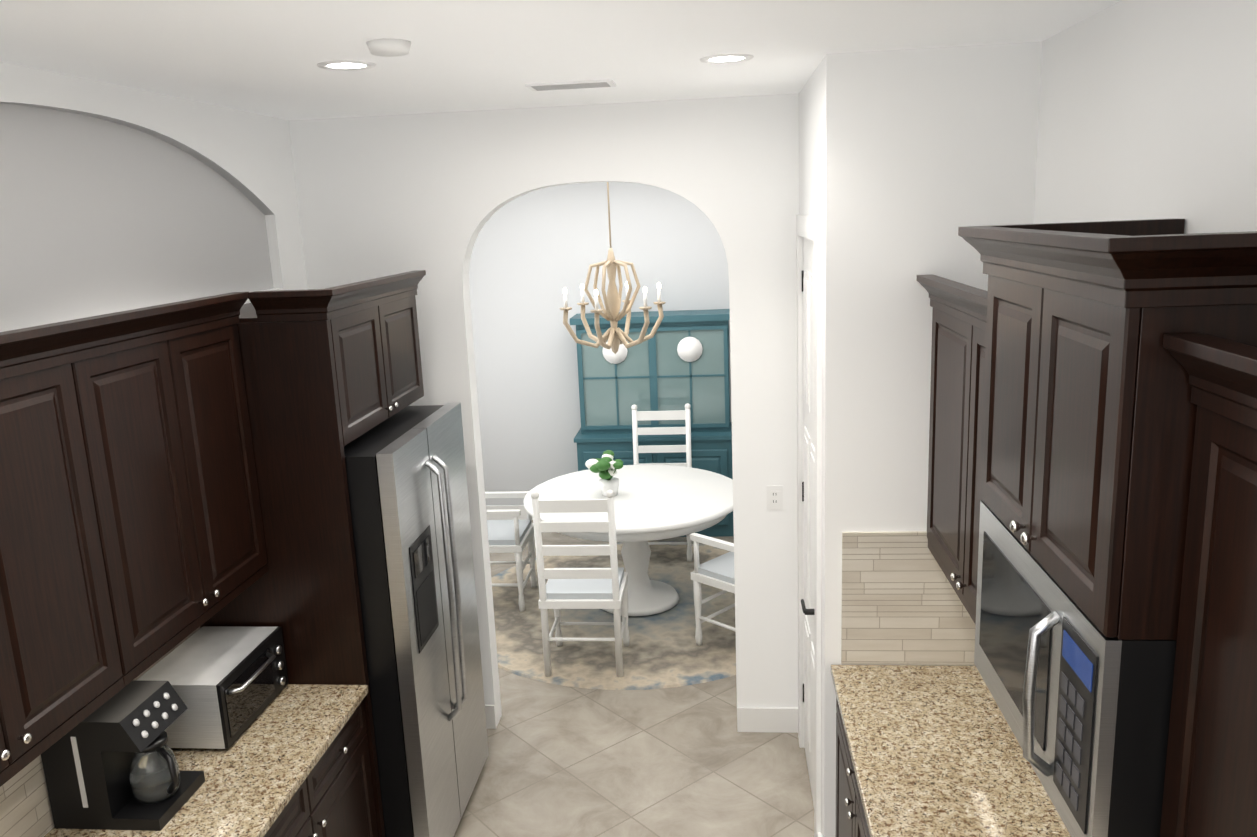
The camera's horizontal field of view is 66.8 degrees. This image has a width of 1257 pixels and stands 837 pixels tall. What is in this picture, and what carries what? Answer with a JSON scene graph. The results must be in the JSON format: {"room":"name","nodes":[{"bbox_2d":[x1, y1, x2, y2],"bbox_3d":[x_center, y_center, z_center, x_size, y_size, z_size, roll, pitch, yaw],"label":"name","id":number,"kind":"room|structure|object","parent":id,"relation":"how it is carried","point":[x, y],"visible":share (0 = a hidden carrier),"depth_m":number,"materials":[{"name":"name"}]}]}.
{"room":"kitchen","nodes":[
{"label":"kitchen","id":0,"kind":"room"},
{"bbox_2d":[0,61,306,836],"bbox_3d":[-1.755,0.552,2.742,0.165,3.040,4.220,-1,12,6],"label":"wall","id":1,"kind":"structure","parent":0,"point":[115,198],"depth_m":3.23,"materials":[{"name":"white paint"}]},
{"bbox_2d":[0,319,131,783],"bbox_3d":[-1.587,0.326,2.088,0.305,0.974,0.873,-1,12,6],"label":"upper cabinet","id":2,"kind":"object","parent":1,"relation":"attached to","point":[64,641],"depth_m":2.32,"materials":[{"name":"brown wood"}]},
{"bbox_2d":[0,627,199,836],"bbox_3d":[-1.673,0.952,2.595,0.012,0.486,1.880,-1,12,6],"label":"backsplash","id":3,"kind":"structure","parent":1,"relation":"attached to","point":[25,809],"depth_m":2.63,"materials":[{"name":"tile"}]},
{"bbox_2d":[76,292,267,679],"bbox_3d":[-1.507,0.141,2.928,0.305,0.974,0.855,-1,12,6],"label":"upper cabinet","id":4,"kind":"object","parent":1,"relation":"attached to","point":[132,543],"depth_m":2.85,"materials":[{"name":"brown wood"}]},
{"bbox_2d":[239,270,425,445],"bbox_3d":[-1.250,-0.255,3.727,0.670,0.558,1.028,-1,12,6],"label":"upper cabinet","id":5,"kind":"object","parent":1,"relation":"attached to","point":[376,344],"visible":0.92,"depth_m":3.56,"materials":[{"name":"brown wood"}]},
{"bbox_2d":[289,93,798,726],"bbox_3d":[0.248,0.076,4.554,3.720,3.040,0.120,-1,12,6],"label":"wall","id":6,"kind":"structure","parent":0,"point":[389,195],"depth_m":4.37,"materials":[{"name":"white paint"}]},
{"bbox_2d":[737,707,797,732],"bbox_3d":[0.701,1.507,4.741,0.315,0.130,0.043,-1,12,6],"label":"baseboard","id":7,"kind":"structure","parent":6,"relation":"attached to","point":[768,719],"depth_m":4.75,"materials":[{"name":"white wood"}]},
{"bbox_2d":[766,486,782,508],"bbox_3d":[0.692,0.374,4.511,0.075,0.115,0.010,-1,12,6],"label":"electrical outlet","id":8,"kind":"object","parent":6,"relation":"attached to","point":[774,497],"visible":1,"depth_m":4.51,"materials":[{"name":"white plastic"}]},
{"bbox_2d":[0,0,1120,119],"bbox_3d":[-0.485,-0.660,0.785,9.000,0.050,7.270,-1,12,6],"label":"ceiling","id":9,"kind":"structure","parent":0,"point":[262,57],"depth_m":2.67,"materials":[{"name":"white paint"}]},
{"bbox_2d":[317,60,376,70],"bbox_3d":[-0.856,-1.072,2.895,0.174,0.004,0.174,-3,12,-3],"label":"recessed light","id":10,"kind":"object","parent":9,"relation":"in","point":[346,65],"depth_m":2.89,"materials":[{"name":"white"}]},
{"bbox_2d":[366,39,410,56],"bbox_3d":[-0.645,-0.999,2.572,0.120,0.030,0.120,-1,12,6],"label":"smoke detector","id":11,"kind":"object","parent":9,"relation":"attached to","point":[389,47],"visible":1,"depth_m":2.53,"materials":[{"name":"white plastic"}]},
{"bbox_2d":[525,79,616,90],"bbox_3d":[-0.212,-1.236,3.538,0.320,0.010,0.160,-1,12,6],"label":"ceiling vent","id":12,"kind":"object","parent":9,"relation":"in","point":[584,84],"visible":1,"depth_m":3.49,"materials":[{"name":"white metal"}]},
{"bbox_2d":[699,53,753,63],"bbox_3d":[0.316,-1.160,3.072,0.174,0.004,0.174,-3,12,-3],"label":"recessed light","id":13,"kind":"object","parent":9,"relation":"in","point":[727,58],"depth_m":3.07,"materials":[{"name":"white"}]},
{"bbox_2d":[469,182,731,505],"bbox_3d":[0.175,-0.643,7.899,4.740,3.040,0.120,-1,12,6],"label":"wall","id":14,"kind":"structure","parent":0,"point":[534,253],"depth_m":7.78,"materials":[{"name":"white paint"}]},
{"bbox_2d":[486,505,532,519],"bbox_3d":[0.228,0.792,8.141,4.500,0.130,0.014,-1,12,6],"label":"baseboard","id":15,"kind":"structure","parent":14,"relation":"attached to","point":[523,516],"depth_m":8.26,"materials":[{"name":"white wood"}]},
{"bbox_2d":[454,520,813,836],"bbox_3d":[-0.197,1.985,3.130,9.000,0.050,10.750,-1,12,6],"label":"floor","id":16,"kind":"structure","parent":0,"point":[680,761],"depth_m":4.50,"materials":[{"name":"tile"}]},
{"bbox_2d":[200,320,384,836],"bbox_3d":[-1.280,0.772,3.501,0.618,2.251,0.030,-1,12,6],"label":"surround panel","id":17,"kind":"object","parent":16,"relation":"on","point":[303,592],"visible":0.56,"depth_m":3.38,"materials":[{"name":"brown wood"}]},
{"bbox_2d":[264,700,377,836],"bbox_3d":[-1.306,1.553,3.140,0.605,0.880,1.006,-1,12,6],"label":"base cabinet","id":18,"kind":"object","parent":16,"relation":"on","point":[333,796],"visible":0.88,"depth_m":3.23,"materials":[{"name":"brown wood"}]},
{"bbox_2d":[44,684,368,836],"bbox_3d":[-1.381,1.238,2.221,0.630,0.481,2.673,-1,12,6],"label":"countertop","id":19,"kind":"structure","parent":18,"relation":"on","point":[257,772],"depth_m":2.62,"materials":[{"name":"stone"}]},
{"bbox_2d":[41,680,204,830],"bbox_3d":[-1.462,0.978,2.786,0.348,0.335,0.242,-1,12,6],"label":"coffee maker","id":20,"kind":"object","parent":19,"relation":"on","point":[111,763],"visible":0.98,"depth_m":2.71,"materials":[{"name":"black plastic"}]},
{"bbox_2d":[137,626,287,748],"bbox_3d":[-1.404,0.920,3.283,0.342,0.235,0.440,-1,12,6],"label":"toaster oven","id":21,"kind":"object","parent":19,"relation":"on","point":[228,683],"visible":0.92,"depth_m":3.17,"materials":[{"name":"silver metal"}]},
{"bbox_2d":[344,402,488,836],"bbox_3d":[-1.094,0.900,4.002,0.827,1.775,0.905,-1,12,6],"label":"refrigerator","id":22,"kind":"object","parent":16,"relation":"on","point":[407,489],"visible":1,"depth_m":3.65,"materials":[{"name":"silver metal"}]},
{"bbox_2d":[491,541,735,689],"bbox_3d":[0.064,1.233,6.410,2.400,0.012,2.400,-1,12,6],"label":"round rug","id":23,"kind":"object","parent":16,"relation":"on","point":[662,650],"visible":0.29,"depth_m":5.88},
{"bbox_2d":[485,491,536,610],"bbox_3d":[-0.926,0.695,6.437,0.494,1.109,0.460,-1,12,6],"label":"dining chair","id":24,"kind":"object","parent":23,"relation":"on","point":[515,535],"visible":0.4,"depth_m":6.33,"materials":[{"name":"white paint"}]},
{"bbox_2d":[530,490,629,676],"bbox_3d":[-0.260,0.880,5.451,0.460,1.109,0.494,-1,12,6],"label":"dining chair","id":25,"kind":"object","parent":23,"relation":"on","point":[585,588],"visible":1,"depth_m":5.26,"materials":[{"name":"white paint"}]},
{"bbox_2d":[524,465,732,615],"bbox_3d":[0.048,0.850,6.327,1.440,0.748,1.440,-1,12,6],"label":"dining table","id":26,"kind":"object","parent":23,"relation":"on","point":[655,502],"visible":0.81,"depth_m":6.20,"materials":[{"name":"white paint"}]},
{"bbox_2d":[585,450,622,496],"bbox_3d":[-0.147,0.360,6.167,0.251,0.287,0.270,-1,12,6],"label":"pot plant","id":27,"kind":"object","parent":26,"relation":"on","point":[604,465],"visible":1,"depth_m":6.13,"materials":[{"name":"green plant"}]},
{"bbox_2d":[631,403,693,561],"bbox_3d":[0.250,0.478,7.210,0.460,1.109,0.494,-1,12,6],"label":"dining chair","id":28,"kind":"object","parent":23,"relation":"on","point":[661,415],"visible":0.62,"depth_m":7.33,"materials":[{"name":"white paint"}]},
{"bbox_2d":[690,533,734,645],"bbox_3d":[0.699,0.807,5.600,0.460,1.109,0.494,-14,17,-43],"label":"dining chair","id":29,"kind":"object","parent":23,"relation":"on","point":[717,572],"visible":0.27,"depth_m":5.60,"materials":[{"name":"white paint"}]},
{"bbox_2d":[574,437,656,470],"bbox_3d":[-0.067,0.522,7.858,0.620,0.800,0.500,-1,12,6],"label":"base cabinet","id":30,"kind":"object","parent":16,"relation":"on","point":[588,448],"depth_m":7.56,"materials":[{"name":"teal paint"}]},
{"bbox_2d":[573,313,731,436],"bbox_3d":[0.212,-0.353,7.710,1.200,0.890,0.360,-1,12,6],"label":"hutch cabinet","id":31,"kind":"object","parent":30,"relation":"on","point":[679,360],"depth_m":7.54,"materials":[{"name":"teal paint"}]},
{"bbox_2d":[657,433,733,536],"bbox_3d":[0.550,0.510,7.796,0.620,0.800,0.500,-1,12,6],"label":"base cabinet","id":32,"kind":"object","parent":16,"relation":"on","point":[712,452],"depth_m":7.50,"materials":[{"name":"teal paint"}]},
{"bbox_2d":[836,696,869,836],"bbox_3d":[1.047,1.469,3.072,0.625,0.880,1.044,-1,12,6],"label":"base cabinet","id":33,"kind":"object","parent":16,"relation":"on","point":[851,821],"visible":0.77,"depth_m":3.15,"materials":[{"name":"brown wood"}]},
{"bbox_2d":[831,665,1070,836],"bbox_3d":[1.013,1.024,2.972,0.638,0.032,1.035,-1,12,6],"label":"countertop","id":34,"kind":"structure","parent":33,"relation":"on","point":[936,750],"depth_m":2.89,"materials":[{"name":"stone"}]},
{"bbox_2d":[799,61,821,747],"bbox_3d":[0.815,0.180,3.967,0.120,3.040,0.960,-1,12,6],"label":"wall","id":35,"kind":"structure","parent":0,"point":[810,148],"depth_m":3.70,"materials":[{"name":"white paint"}]},
{"bbox_2d":[796,215,821,836],"bbox_3d":[0.753,0.441,3.990,0.097,2.525,0.910,-1,12,6],"label":"pantry door","id":36,"kind":"structure","parent":35,"relation":"in","point":[809,286],"depth_m":3.90,"materials":[{"name":"white wood"}]},
{"bbox_2d":[821,41,1041,836],"bbox_3d":[1.038,0.290,3.415,0.670,3.040,0.120,-1,12,6],"label":"wall","id":37,"kind":"structure","parent":0,"point":[927,153],"depth_m":3.17,"materials":[{"name":"white paint"}]},
{"bbox_2d":[841,531,975,664],"bbox_3d":[1.070,0.648,3.423,0.598,0.506,0.012,-1,12,6],"label":"backsplash","id":38,"kind":"structure","parent":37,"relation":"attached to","point":[902,604],"depth_m":3.43,"materials":[{"name":"tile"}]},
{"bbox_2d":[1034,0,1256,233],"bbox_3d":[1.196,0.824,0.911,0.120,3.040,5.190,-1,12,6],"label":"wall","id":39,"kind":"structure","parent":0,"point":[1147,109],"depth_m":2.25,"materials":[{"name":"white paint"}]},
{"bbox_2d":[917,274,987,624],"bbox_3d":[1.118,0.096,2.763,0.369,0.958,1.045,-1,12,6],"label":"upper cabinet","id":40,"kind":"object","parent":39,"relation":"attached to","point":[959,315],"visible":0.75,"depth_m":2.90,"materials":[{"name":"brown wood"}]},
{"bbox_2d":[958,218,1256,639],"bbox_3d":[0.968,-0.041,1.814,0.474,0.638,0.873,-1,12,6],"label":"upper cabinet","id":41,"kind":"object","parent":39,"relation":"attached to","point":[1089,419],"visible":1,"depth_m":1.52,"materials":[{"name":"brown wood"}]},
{"bbox_2d":[974,500,1176,836],"bbox_3d":[0.990,0.479,1.927,0.471,0.424,0.757,-1,12,6],"label":"over-the-range microwave","id":42,"kind":"object","parent":41,"relation":"attached to","point":[1083,702],"visible":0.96,"depth_m":1.68,"materials":[{"name":"silver metal"}]},
{"bbox_2d":[1160,381,1256,836],"bbox_3d":[0.993,0.467,1.156,0.315,0.881,0.721,-1,12,6],"label":"upper cabinet","id":43,"kind":"object","parent":39,"relation":"attached to","point":[1210,785],"depth_m":1.38,"materials":[{"name":"brown wood"}]},
{"bbox_3d":[-0.049,-1.862,5.904,4.500,0.300,3.280,-1,12,6],"label":"ceiling","id":44,"kind":"structure","parent":0,"visible":0},
{"bbox_2d":[560,182,665,353],"bbox_3d":[-0.116,-1.167,5.899,0.653,1.550,0.665,-1,12,6],"label":"pendant chandelier","id":45,"kind":"object","parent":44,"relation":"hanging from","point":[614,335],"visible":0.98,"depth_m":5.96,"materials":[{"name":"beige wood"}]}
]}

